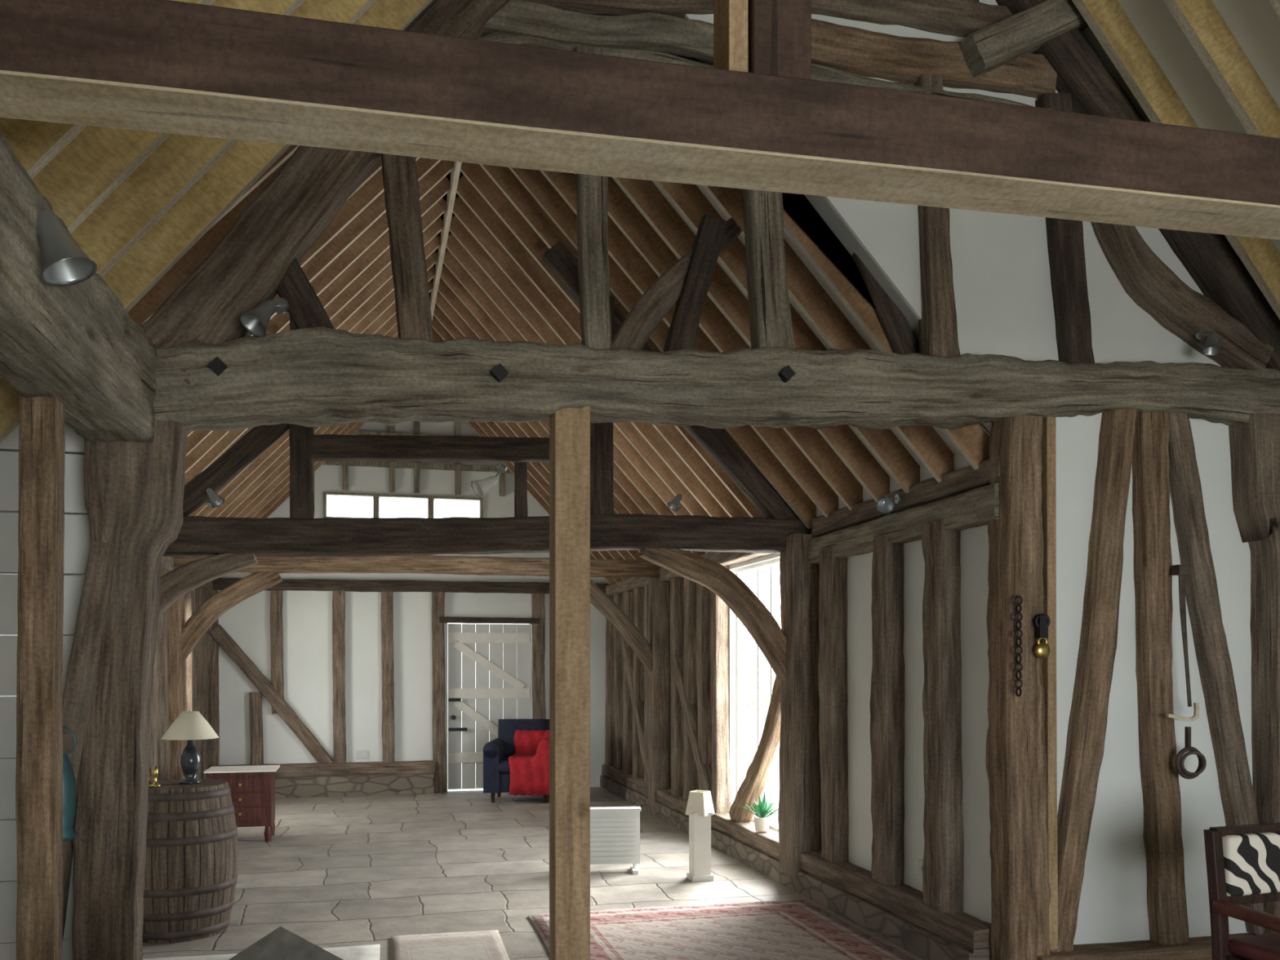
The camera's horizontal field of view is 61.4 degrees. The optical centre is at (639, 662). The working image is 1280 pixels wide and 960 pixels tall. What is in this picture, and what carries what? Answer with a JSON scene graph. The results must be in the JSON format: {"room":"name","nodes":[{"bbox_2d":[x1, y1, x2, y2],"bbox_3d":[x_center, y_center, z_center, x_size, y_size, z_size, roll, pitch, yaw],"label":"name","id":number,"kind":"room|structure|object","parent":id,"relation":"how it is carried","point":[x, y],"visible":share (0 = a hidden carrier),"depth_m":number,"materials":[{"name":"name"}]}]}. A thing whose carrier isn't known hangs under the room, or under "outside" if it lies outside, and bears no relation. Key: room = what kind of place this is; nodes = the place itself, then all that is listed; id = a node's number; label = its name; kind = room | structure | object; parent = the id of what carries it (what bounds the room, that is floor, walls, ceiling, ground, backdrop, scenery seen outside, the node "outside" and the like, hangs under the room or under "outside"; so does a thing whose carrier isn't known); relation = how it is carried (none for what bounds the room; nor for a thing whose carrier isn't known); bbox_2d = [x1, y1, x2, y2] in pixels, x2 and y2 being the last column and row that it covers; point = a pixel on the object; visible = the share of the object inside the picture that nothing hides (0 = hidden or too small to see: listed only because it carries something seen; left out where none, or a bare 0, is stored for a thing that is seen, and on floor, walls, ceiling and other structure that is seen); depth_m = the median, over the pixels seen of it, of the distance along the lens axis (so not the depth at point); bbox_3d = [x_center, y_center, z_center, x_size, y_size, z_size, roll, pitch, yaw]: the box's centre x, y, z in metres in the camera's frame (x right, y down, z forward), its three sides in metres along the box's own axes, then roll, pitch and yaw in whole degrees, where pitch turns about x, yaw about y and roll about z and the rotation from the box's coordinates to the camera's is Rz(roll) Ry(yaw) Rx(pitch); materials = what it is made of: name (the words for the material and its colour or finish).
{"room":"farm building","nodes":[
{"label":"farm building","id":0,"kind":"room"},
{"bbox_2d":[0,573,17,697],"bbox_3d":[-4.202,0.150,8.583,0.150,2.900,8.900,0,0,-14],"label":"wall","id":1,"kind":"structure","parent":0,"point":[8,574],"depth_m":5.88,"materials":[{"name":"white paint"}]},
{"bbox_2d":[149,634,157,781],"bbox_3d":[-4.309,0.300,9.434,0.132,2.400,0.185,0,0,-14],"label":"stud","id":2,"kind":"object","parent":1,"relation":"attached to","point":[153,708],"visible":0.06,"depth_m":9.40,"materials":[{"name":"brown wood"}]},
{"bbox_2d":[160,556,173,572],"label":"plate","id":3,"kind":"object","parent":1,"relation":"attached to","point":[167,563],"depth_m":9.86,"materials":[{"name":"brown wood"}]},
{"bbox_2d":[194,586,201,778],"bbox_3d":[-4.945,0.300,11.953,0.135,2.400,0.186,0,0,-14],"label":"stud","id":4,"kind":"object","parent":1,"relation":"attached to","point":[197,743],"visible":0.27,"depth_m":11.89,"materials":[{"name":"brown wood"}]},
{"bbox_2d":[200,589,208,778],"bbox_3d":[-5.078,0.300,12.487,0.133,2.400,0.184,0,0,-14],"label":"stud","id":5,"kind":"object","parent":1,"relation":"attached to","point":[204,593],"visible":0.32,"depth_m":12.42,"materials":[{"name":"brown wood"}]},
{"bbox_2d":[200,580,212,590],"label":"plate","id":6,"kind":"object","parent":1,"relation":"attached to","point":[208,585],"depth_m":12.35,"materials":[{"name":"brown wood"}]},
{"bbox_2d":[128,13,990,584],"bbox_3d":[-1.672,-2.388,9.020,5.137,2.872,8.550,0,0,-14],"label":"rafters","id":7,"kind":"object","parent":6,"relation":"on","point":[495,284],"visible":0.23,"depth_m":7.54,"materials":[{"name":"brown wood"}]},
{"bbox_2d":[0,422,90,959],"bbox_3d":[-2.910,0.256,4.216,1.620,2.688,0.080,0,0,-14],"label":"wall boarded","id":8,"kind":"structure","parent":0,"point":[77,540],"depth_m":4.29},
{"bbox_2d":[62,728,77,841],"bbox_3d":[-2.196,0.458,4.087,0.110,0.424,0.110,0,0,-14],"label":"hanging lantern","id":9,"kind":"object","parent":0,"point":[69,833],"visible":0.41,"depth_m":4.07,"materials":[{"name":"teal glass"}]},
{"bbox_2d":[156,569,168,780],"bbox_3d":[-4.442,0.300,9.967,0.133,2.400,0.182,0,0,-14],"label":"stud","id":10,"kind":"object","parent":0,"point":[162,721],"visible":0.27,"depth_m":9.89,"materials":[{"name":"brown wood"}]},
{"bbox_2d":[183,589,195,746],"bbox_3d":[-4.835,0.300,11.517,0.131,2.400,0.188,0,0,-14],"label":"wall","id":11,"kind":"structure","parent":0,"point":[189,597],"depth_m":11.44,"materials":[{"name":"white paint"}]},
{"bbox_2d":[217,421,608,791],"bbox_3d":[-2.769,-1.250,13.431,5.400,5.700,0.200,0,0,-14],"label":"wall","id":12,"kind":"structure","parent":0,"point":[307,615],"depth_m":13.19,"materials":[{"name":"white paint"}]},
{"bbox_2d":[323,492,376,518],"bbox_3d":[-3.533,-1.895,13.125,0.620,0.330,0.060,0,0,-14],"label":"window","id":13,"kind":"structure","parent":12,"relation":"in","point":[325,494],"depth_m":13.09,"materials":[{"name":"brown wood"}]},
{"bbox_2d":[275,773,434,798],"bbox_3d":[-3.818,1.480,12.949,2.630,0.240,0.220,0,0,-14],"label":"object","id":14,"kind":"structure","parent":12,"relation":"attached to","point":[403,784],"depth_m":12.94,"materials":[{"name":"stone"}]},
{"bbox_2d":[208,760,435,777],"bbox_3d":[-3.821,1.290,13.001,2.650,0.171,0.172,0,0,-14],"label":"beam","id":15,"kind":"structure","parent":14,"relation":"on","point":[316,769],"depth_m":13.02,"materials":[{"name":"brown wood"}]},
{"bbox_2d":[208,589,219,765],"bbox_3d":[-5.043,0.300,12.710,0.164,2.401,0.114,0,0,-14],"label":"stud","id":16,"kind":"object","parent":15,"relation":"on","point":[213,646],"visible":0.38,"depth_m":12.67,"materials":[{"name":"brown wood"}]},
{"bbox_2d":[249,692,263,764],"bbox_3d":[-4.565,0.825,12.832,0.156,0.953,0.113,0,0,-14],"label":"stud","id":17,"kind":"object","parent":15,"relation":"on","point":[255,698],"visible":0.88,"depth_m":12.79,"materials":[{"name":"brown wood"}]},
{"bbox_2d":[208,624,334,763],"bbox_3d":[-4.383,0.427,12.869,1.431,1.759,0.116,0,0,-14],"label":"brace","id":18,"kind":"object","parent":15,"relation":"on","point":[220,636],"visible":0.96,"depth_m":12.82,"materials":[{"name":"brown wood"}]},
{"bbox_2d":[270,590,284,714],"bbox_3d":[-4.339,-0.144,12.891,0.155,1.513,0.111,0,0,-14],"label":"stud","id":19,"kind":"object","parent":18,"relation":"on","point":[276,599],"visible":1,"depth_m":12.85,"materials":[{"name":"brown wood"}]},
{"bbox_2d":[332,590,346,763],"bbox_3d":[-3.646,0.200,13.065,0.166,2.202,0.112,0,0,-14],"label":"stud","id":20,"kind":"object","parent":15,"relation":"on","point":[339,597],"visible":0.98,"depth_m":13.02,"materials":[{"name":"brown wood"}]},
{"bbox_2d":[212,577,609,593],"bbox_3d":[-2.759,-0.939,13.289,4.851,0.161,0.158,0,0,-14],"label":"wooden beam","id":21,"kind":"structure","parent":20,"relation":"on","point":[220,584],"depth_m":13.17,"materials":[{"name":"brown wood"}]},
{"bbox_2d":[381,591,394,762],"bbox_3d":[-3.089,0.200,13.205,0.167,2.202,0.112,0,0,-14],"label":"stud","id":22,"kind":"object","parent":15,"relation":"on","point":[387,613],"visible":0.97,"depth_m":13.16,"materials":[{"name":"brown wood"}]},
{"bbox_2d":[355,750,368,759],"bbox_3d":[-3.393,1.120,13.162,0.140,0.100,0.025,0,0,-14],"label":"wall socket","id":23,"kind":"object","parent":12,"relation":"attached to","point":[359,753],"visible":1,"depth_m":13.16,"materials":[{"name":"white paint"}]},
{"bbox_2d":[376,494,431,518],"bbox_3d":[-2.912,-1.895,13.281,0.660,0.330,0.060,0,0,-14],"label":"window","id":24,"kind":"structure","parent":12,"relation":"in","point":[428,498],"depth_m":13.27,"materials":[{"name":"brown wood"}]},
{"bbox_2d":[323,420,511,496],"bbox_3d":[-2.733,-2.700,13.285,3.000,1.200,0.100,0,0,-14],"label":"framing","id":25,"kind":"object","parent":12,"relation":"attached to","point":[457,467],"visible":0.31,"depth_m":13.25,"materials":[{"name":"brown wood"}]},
{"bbox_2d":[431,496,483,518],"bbox_3d":[-2.282,-1.895,13.440,0.640,0.330,0.060,0,0,-14],"label":"window","id":26,"kind":"structure","parent":12,"relation":"in","point":[433,498],"depth_m":13.41,"materials":[{"name":"brown wood"}]},
{"bbox_2d":[447,623,530,789],"bbox_3d":[-1.900,0.545,13.588,1.033,2.070,0.040,0,0,-14],"label":"plank door","id":27,"kind":"structure","parent":12,"relation":"attached to","point":[514,659],"depth_m":13.54,"materials":[{"name":"white paint"}]},
{"bbox_2d":[448,632,529,763],"bbox_3d":[-1.894,0.435,13.559,1.020,1.630,0.022,0,0,-14],"label":"ledges","id":28,"kind":"object","parent":27,"relation":"attached to","point":[459,638],"visible":0.79,"depth_m":13.53,"materials":[{"name":"beige paint"}]},
{"bbox_2d":[448,697,467,731],"bbox_3d":[-2.265,0.645,13.414,0.230,0.410,0.060,0,0,-14],"label":"latch","id":29,"kind":"object","parent":28,"relation":"attached to","point":[453,717],"visible":1,"depth_m":13.40,"materials":[{"name":"black metal"}]},
{"bbox_2d":[142,780,922,959],"bbox_3d":[-0.242,1.600,5.457,8.200,0.001,17.100,0,0,-14],"label":"floor","id":30,"kind":"structure","parent":0,"point":[333,872],"depth_m":8.14,"materials":[{"name":"grey stone"}]},
{"bbox_2d":[142,778,238,943],"bbox_3d":[-2.754,1.160,6.421,0.671,0.880,0.671,0,0,-14],"label":"barrel","id":31,"kind":"object","parent":30,"relation":"on","point":[192,856],"visible":0.77,"depth_m":6.17,"materials":[{"name":"brown wood"}]},
{"bbox_2d":[148,768,153,786],"bbox_3d":[-2.885,0.670,6.327,0.060,0.100,0.060,0,0,-14],"label":"candlestick","id":32,"kind":"object","parent":31,"relation":"on","point":[149,774],"visible":0.33,"depth_m":6.32,"materials":[{"name":"gold metal"}]},
{"bbox_2d":[149,765,160,787],"bbox_3d":[-2.817,0.660,6.261,0.060,0.120,0.060,0,0,-14],"label":"candlestick","id":33,"kind":"object","parent":31,"relation":"on","point":[155,773],"visible":1,"depth_m":6.25,"materials":[{"name":"gold metal"}]},
{"bbox_2d":[161,709,218,784],"bbox_3d":[-2.687,0.500,6.438,0.320,0.440,0.320,0,0,-14],"label":"table lamp","id":34,"kind":"object","parent":31,"relation":"on","point":[189,726],"visible":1,"depth_m":6.38,"materials":[{"name":"beige fabric"}]},
{"bbox_2d":[178,739,201,784],"bbox_3d":[-2.687,0.565,6.438,0.124,0.310,0.124,0,0,-14],"label":"lamp base","id":35,"kind":"object","parent":34,"relation":"attached to","point":[190,759],"depth_m":6.40,"materials":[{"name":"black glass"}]},
{"bbox_2d":[204,764,279,841],"bbox_3d":[-3.598,1.278,9.767,0.600,0.645,0.480,0,0,-14],"label":"wooden chest","id":36,"kind":"object","parent":30,"relation":"on","point":[252,788],"visible":0.68,"depth_m":9.59,"materials":[{"name":"red wood"}]},
{"bbox_2d":[142,944,380,959],"bbox_3d":[-1.936,1.592,5.262,1.312,0.012,1.359,0,0,-14],"label":"rug","id":37,"kind":"object","parent":30,"relation":"on","point":[371,952],"visible":0.58,"depth_m":5.85,"materials":[{"name":"fabric"}]},
{"bbox_2d":[228,926,342,959],"bbox_3d":[-0.740,1.079,2.196,1.000,1.042,0.720,0,0,-14],"label":"table","id":38,"kind":"object","parent":30,"relation":"on","point":[281,944],"visible":1,"depth_m":2.27,"materials":[{"name":"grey wood"}]},
{"bbox_2d":[167,555,670,806],"bbox_3d":[-2.132,0.261,10.805,5.003,2.679,0.259,0,0,-14],"label":"frame","id":39,"kind":"object","parent":30,"relation":"on","point":[654,654],"visible":0.6,"depth_m":10.81,"materials":[{"name":"brown wood"}]},
{"bbox_2d":[431,591,446,792],"bbox_3d":[-2.490,0.350,13.356,0.179,2.501,0.120,0,0,-14],"label":"stud","id":40,"kind":"object","parent":30,"relation":"on","point":[437,597],"visible":0.98,"depth_m":13.31,"materials":[{"name":"brown wood"}]},
{"bbox_2d":[439,616,539,623],"bbox_3d":[-1.882,-0.531,13.489,1.250,0.082,0.112,0,0,-14],"label":"rail","id":41,"kind":"object","parent":40,"relation":"attached to","point":[442,620],"visible":1,"depth_m":13.44,"materials":[{"name":"brown wood"}]},
{"bbox_2d":[62,240,820,878],"bbox_3d":[-1.187,-0.626,7.122,4.997,4.451,0.394,0,0,-14],"label":"roof truss","id":42,"kind":"object","parent":30,"relation":"on","point":[792,651],"visible":0.68,"depth_m":7.32,"materials":[{"name":"brown wood"}]},
{"bbox_2d":[205,488,224,507],"bbox_3d":[-2.632,-1.019,6.664,0.150,0.122,0.087,0,0,32],"label":"spotlight","id":43,"kind":"object","parent":42,"relation":"attached to","point":[215,500],"visible":1,"depth_m":6.64,"materials":[{"name":"metal"}]},
{"bbox_2d":[471,462,506,498],"bbox_3d":[-0.999,-1.198,7.086,0.250,0.246,0.127,0,0,-44],"label":"spotlight","id":44,"kind":"object","parent":42,"relation":"attached to","point":[480,487],"visible":1,"depth_m":7.06,"materials":[{"name":"white paint"}]},
{"bbox_2d":[666,493,682,511],"bbox_3d":[0.242,-1.099,7.389,0.088,0.122,0.150,0,0,30],"label":"spotlight","id":45,"kind":"object","parent":42,"relation":"attached to","point":[674,504],"visible":1,"depth_m":7.37,"materials":[{"name":"metal"}]},
{"bbox_2d":[391,929,509,959],"bbox_3d":[-0.809,1.591,4.962,0.637,0.015,2.836,0,0,-14],"label":"rug","id":46,"kind":"object","parent":30,"relation":"on","point":[481,944],"visible":1,"depth_m":6.03,"materials":[{"name":"fabric"}]},
{"bbox_2d":[483,719,549,802],"bbox_3d":[-1.359,1.134,12.618,0.865,0.932,0.831,0,0,0],"label":"armchair","id":47,"kind":"object","parent":30,"relation":"on","point":[517,762],"visible":0.77,"depth_m":12.26,"materials":[{"name":"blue fabric"}]},
{"bbox_2d":[498,757,510,773],"bbox_3d":[-1.383,1.190,12.519,0.500,0.140,0.550,0,0,0],"label":"seat cushion","id":48,"kind":"object","parent":47,"relation":"on","point":[504,762],"depth_m":12.26,"materials":[{"name":"blue fabric"}]},
{"bbox_2d":[508,729,549,795],"bbox_3d":[-1.210,1.150,12.508,0.567,0.716,0.612,0,0,0],"label":"throw","id":49,"kind":"object","parent":47,"relation":"on","point":[529,758],"depth_m":12.22,"materials":[{"name":"red fabric"}]},
{"bbox_2d":[531,592,546,719],"bbox_3d":[-1.282,0.350,13.662,0.177,2.501,0.114,0,0,-14],"label":"stud","id":50,"kind":"object","parent":30,"relation":"on","point":[539,711],"visible":0.67,"depth_m":13.61,"materials":[{"name":"brown wood"}]},
{"bbox_2d":[590,806,641,875],"bbox_3d":[-0.224,1.355,8.246,0.460,0.490,0.240,0,0,-6],"label":"heater","id":51,"kind":"object","parent":30,"relation":"on","point":[615,831],"visible":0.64,"depth_m":8.20,"materials":[{"name":"white paint"}]},
{"bbox_2d":[0,0,1279,959],"bbox_3d":[1.465,-1.128,1.455,6.095,5.463,8.105,0,0,-14],"label":"roof truss","id":52,"kind":"object","parent":30,"relation":"on","point":[73,355],"visible":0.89,"depth_m":4.69,"materials":[{"name":"brown wood"}]},
{"bbox_2d":[36,209,97,286],"bbox_3d":[-1.524,-1.101,2.748,0.251,0.256,0.135,0,0,-14],"label":"spotlight","id":53,"kind":"object","parent":52,"relation":"attached to","point":[64,263],"visible":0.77,"depth_m":2.74,"materials":[{"name":"metal"}]},
{"bbox_2d":[239,297,288,337],"bbox_3d":[-1.504,-1.388,4.296,0.113,0.198,0.234,0,0,14],"label":"spotlight","id":54,"kind":"object","parent":52,"relation":"attached to","point":[255,321],"visible":1,"depth_m":4.27,"materials":[{"name":"metal"}]},
{"bbox_2d":[0,0,1279,442],"bbox_3d":[0.900,-2.178,1.135,7.708,5.651,7.250,0,0,-14],"label":"rafters","id":55,"kind":"object","parent":52,"relation":"on","point":[135,202],"visible":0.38,"depth_m":4.11,"materials":[{"name":"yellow wood"}]},
{"bbox_2d":[0,0,1279,239],"bbox_3d":[0.637,-2.733,2.749,6.983,3.133,0.220,0,0,-14],"label":"beam","id":56,"kind":"structure","parent":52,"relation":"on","point":[757,119],"depth_m":2.52,"materials":[{"name":"brown wood"}]},
{"bbox_2d":[1013,595,1022,697],"bbox_3d":[1.813,-0.080,5.160,0.035,0.486,0.035,0,0,31],"label":"hanging chain","id":57,"kind":"object","parent":52,"relation":"hanging from","point":[1018,596],"visible":1,"depth_m":5.16,"materials":[{"name":"black metal"}]},
{"bbox_2d":[1034,613,1050,658],"bbox_3d":[1.937,-0.129,5.199,0.080,0.218,0.046,0,0,-14],"label":"bell","id":58,"kind":"object","parent":52,"relation":"hanging from","point":[1042,621],"visible":1,"depth_m":5.18,"materials":[{"name":"gold metal"}]},
{"bbox_2d":[1195,329,1222,355],"bbox_3d":[2.839,-1.613,5.393,0.088,0.152,0.153,0,0,-14],"label":"spotlight","id":59,"kind":"object","parent":52,"relation":"attached to","point":[1212,347],"visible":1,"depth_m":5.38,"materials":[{"name":"metal"}]},
{"bbox_2d":[684,790,715,881],"bbox_3d":[0.444,1.275,7.971,0.211,0.650,0.211,0,0,-38],"label":"lamp","id":60,"kind":"object","parent":30,"relation":"on","point":[700,807],"visible":1,"depth_m":7.91,"materials":[{"name":"beige paint"}]},
{"bbox_2d":[528,898,919,959],"bbox_3d":[0.626,1.591,5.340,1.905,0.014,3.479,0,0,-14],"label":"patterned rug","id":61,"kind":"object","parent":30,"relation":"on","point":[804,929],"visible":0.91,"depth_m":6.32,"materials":[{"name":"red fabric"}]},
{"bbox_2d":[1203,822,1279,959],"bbox_3d":[2.707,1.140,4.309,0.650,0.920,0.537,0,0,-20],"label":"chair","id":62,"kind":"object","parent":30,"relation":"on","point":[1242,862],"visible":1,"depth_m":4.41,"materials":[{"name":"brown wood"}]},
{"bbox_2d":[31,0,1279,578],"bbox_3d":[-0.194,-2.200,5.469,8.100,5.960,17.100,0,0,-14],"label":"plaster","id":63,"kind":"object","parent":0,"point":[1255,24],"visible":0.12,"depth_m":5.15,"materials":[{"name":"white paint"}]},
{"bbox_2d":[429,161,462,320],"bbox_3d":[-0.045,-4.223,5.455,1.382,1.405,16.600,0,0,-14],"label":"boards","id":64,"kind":"object","parent":63,"relation":"attached to","point":[455,173],"visible":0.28,"depth_m":8.77,"materials":[{"name":"brown wood"}]},
{"bbox_2d":[669,451,991,923],"bbox_3d":[0.762,0.150,9.815,0.120,2.900,8.940,0,0,-14],"label":"wall","id":65,"kind":"structure","parent":0,"point":[974,541],"depth_m":6.26,"materials":[{"name":"white paint"}]},
{"bbox_2d":[733,558,779,831],"bbox_3d":[1.044,0.265,8.720,0.050,2.170,1.560,0,0,-14],"label":"frame","id":66,"kind":"object","parent":65,"relation":"attached to","point":[772,563],"visible":0.46,"depth_m":8.94,"materials":[{"name":"beige paint"}]},
{"bbox_2d":[600,775,991,959],"bbox_3d":[0.658,1.525,9.654,0.200,0.150,8.800,0,0,-14],"label":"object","id":67,"kind":"structure","parent":65,"relation":"attached to","point":[921,943],"depth_m":7.02,"materials":[{"name":"stone"}]},
{"bbox_2d":[601,764,991,953],"bbox_3d":[0.698,1.385,9.664,0.264,0.156,8.800,0,0,-14],"label":"beam","id":68,"kind":"structure","parent":67,"relation":"on","point":[963,930],"depth_m":6.65,"materials":[{"name":"brown wood"}]},
{"bbox_2d":[605,595,613,765],"bbox_3d":[-0.352,0.275,13.785,0.154,2.253,0.195,0,0,-14],"label":"stud","id":69,"kind":"object","parent":68,"relation":"on","point":[610,627],"visible":0.39,"depth_m":13.71,"materials":[{"name":"brown wood"}]},
{"bbox_2d":[613,593,623,769],"bbox_3d":[-0.243,0.275,13.349,0.153,2.254,0.202,0,0,-14],"label":"stud","id":70,"kind":"object","parent":68,"relation":"on","point":[618,700],"visible":0.47,"depth_m":13.27,"materials":[{"name":"brown wood"}]},
{"bbox_2d":[605,577,649,595],"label":"plate","id":71,"kind":"object","parent":70,"relation":"on","point":[628,584],"depth_m":12.70,"materials":[{"name":"brown wood"}]},
{"bbox_2d":[656,567,684,582],"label":"plate","id":72,"kind":"object","parent":70,"relation":"on","point":[664,575],"depth_m":11.04,"materials":[{"name":"brown wood"}]},
{"bbox_2d":[699,551,773,566],"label":"plate","id":73,"kind":"object","parent":70,"relation":"on","point":[726,558],"depth_m":9.11,"materials":[{"name":"brown wood"}]},
{"bbox_2d":[622,591,634,774],"bbox_3d":[-0.120,0.275,12.863,0.158,2.254,0.204,0,0,-14],"label":"stud","id":74,"kind":"object","parent":68,"relation":"on","point":[628,596],"visible":0.42,"depth_m":12.79,"materials":[{"name":"brown wood"}]},
{"bbox_2d":[620,635,648,783],"bbox_3d":[-0.027,0.502,12.318,0.096,1.689,1.408,0,0,-14],"label":"brace","id":75,"kind":"object","parent":68,"relation":"on","point":[628,655],"visible":0.6,"depth_m":12.27,"materials":[{"name":"brown wood"}]},
{"bbox_2d":[631,588,644,777],"bbox_3d":[0.005,0.275,12.376,0.153,2.255,0.229,0,0,-14],"label":"stud","id":76,"kind":"object","parent":68,"relation":"on","point":[638,668],"visible":0.36,"depth_m":12.30,"materials":[{"name":"brown wood"}]},
{"bbox_2d":[643,585,648,782],"bbox_3d":[0.126,0.275,11.891,0.150,2.251,0.170,0,0,-14],"label":"stud","id":77,"kind":"object","parent":68,"relation":"on","point":[646,588],"visible":0.32,"depth_m":11.85,"materials":[{"name":"brown wood"}]},
{"bbox_2d":[670,577,684,795],"bbox_3d":[0.393,0.275,10.823,0.153,2.254,0.213,0,0,-14],"label":"stud","id":78,"kind":"object","parent":68,"relation":"on","point":[677,584],"visible":0.62,"depth_m":10.76,"materials":[{"name":"brown wood"}]},
{"bbox_2d":[682,577,697,800],"bbox_3d":[0.505,0.275,10.385,0.155,2.254,0.226,0,0,-14],"label":"stud","id":79,"kind":"object","parent":68,"relation":"on","point":[690,769],"visible":0.51,"depth_m":10.31,"materials":[{"name":"brown wood"}]},
{"bbox_2d":[672,657,711,794],"bbox_3d":[0.515,0.649,10.185,0.097,1.392,1.216,0,0,-14],"label":"brace","id":80,"kind":"object","parent":68,"relation":"on","point":[704,772],"visible":0.66,"depth_m":10.17,"materials":[{"name":"brown wood"}]},
{"bbox_2d":[696,582,711,790],"bbox_3d":[0.614,0.275,9.953,0.153,2.253,0.199,0,0,-14],"label":"stud","id":81,"kind":"object","parent":68,"relation":"on","point":[704,593],"visible":0.56,"depth_m":9.88,"materials":[{"name":"brown wood"}]},
{"bbox_2d":[710,565,731,813],"bbox_3d":[0.717,0.275,9.535,0.153,2.253,0.196,0,0,-14],"label":"stud","id":82,"kind":"object","parent":68,"relation":"on","point":[721,795],"visible":0.73,"depth_m":9.46,"materials":[{"name":"brown wood"}]},
{"bbox_2d":[728,675,781,822],"bbox_3d":[0.972,0.671,8.494,0.158,1.475,1.327,0,0,-14],"label":"brace","id":83,"kind":"object","parent":68,"relation":"on","point":[753,786],"visible":0.73,"depth_m":8.46,"materials":[{"name":"brown wood"}]},
{"bbox_2d":[738,790,778,831],"bbox_3d":[0.944,1.156,8.394,0.360,0.318,0.325,0,0,-14],"label":"potted plant","id":84,"kind":"object","parent":68,"relation":"on","point":[762,818],"visible":0.99,"depth_m":8.40,"materials":[{"name":"green plant"}]},
{"bbox_2d":[817,547,848,862],"bbox_3d":[1.304,0.320,7.217,0.168,2.162,0.244,0,0,-14],"label":"stud","id":85,"kind":"object","parent":68,"relation":"on","point":[833,583],"visible":0.88,"depth_m":7.13,"materials":[{"name":"brown wood"}]},
{"bbox_2d":[808,483,999,564],"bbox_3d":[1.480,-0.790,6.595,0.162,0.195,2.667,0,0,-14],"label":"wooden beam","id":86,"kind":"structure","parent":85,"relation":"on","point":[974,508],"depth_m":6.09,"materials":[{"name":"brown wood"}]},
{"bbox_2d":[812,456,999,536],"bbox_3d":[1.544,-0.956,6.423,0.135,0.144,2.300,0,0,-14],"label":"plate","id":87,"kind":"object","parent":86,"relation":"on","point":[967,478],"visible":0.74,"depth_m":6.10,"materials":[{"name":"brown wood"}]},
{"bbox_2d":[875,493,901,514],"bbox_3d":[1.445,-0.923,6.262,0.109,0.131,0.209,0,0,35],"label":"spotlight","id":88,"kind":"object","parent":87,"relation":"attached to","point":[885,505],"visible":1,"depth_m":6.25,"materials":[{"name":"metal"}]},
{"bbox_2d":[870,533,904,884],"bbox_3d":[1.494,0.320,6.466,0.169,2.160,0.215,0,0,-14],"label":"stud","id":89,"kind":"object","parent":68,"relation":"on","point":[887,677],"visible":0.87,"depth_m":6.38,"materials":[{"name":"brown wood"}]},
{"bbox_2d":[920,520,964,912],"bbox_3d":[1.649,0.320,5.848,0.169,2.163,0.250,0,0,-14],"label":"stud","id":90,"kind":"object","parent":68,"relation":"on","point":[943,866],"visible":0.92,"depth_m":5.77,"materials":[{"name":"brown wood"}]},
{"bbox_2d":[917,859,923,876],"bbox_3d":[1.620,1.175,6.143,0.024,0.090,0.120,0,0,-14],"label":"wall socket","id":91,"kind":"object","parent":65,"relation":"attached to","point":[920,862],"visible":0.45,"depth_m":6.17,"materials":[{"name":"white paint"}]},
{"bbox_2d":[607,0,1264,959],"bbox_3d":[0.140,-1.696,4.957,7.304,6.607,0.346,0,0,-13],"label":"wall","id":92,"kind":"structure","parent":0,"point":[1141,495],"depth_m":5.45,"materials":[{"name":"white paint"}]},
{"bbox_2d":[1165,564,1206,779],"bbox_3d":[2.720,0.046,5.389,0.210,1.072,0.088,0,0,-1],"label":"strap","id":93,"kind":"object","parent":92,"relation":"hanging from","point":[1181,571],"visible":1,"depth_m":5.38,"materials":[{"name":"leather"}]},
{"label":"outside","id":94,"kind":"structure","parent":0,"visible":0},
{"bbox_2d":[461,692,779,787],"bbox_3d":[0.000,1.720,0.000,120.000,0.001,120.000,0,0,-14],"label":"ground","id":95,"kind":"structure","parent":94,"point":[749,740],"depth_m":23.78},
{"bbox_2d":[742,589,781,746],"bbox_3d":[2.968,0.129,20.884,2.727,3.182,2.819,0,0,-14],"label":"shrub","id":96,"kind":"object","parent":95,"relation":"on","point":[748,681],"visible":0.11,"depth_m":20.81,"materials":[{"name":"green plant"}]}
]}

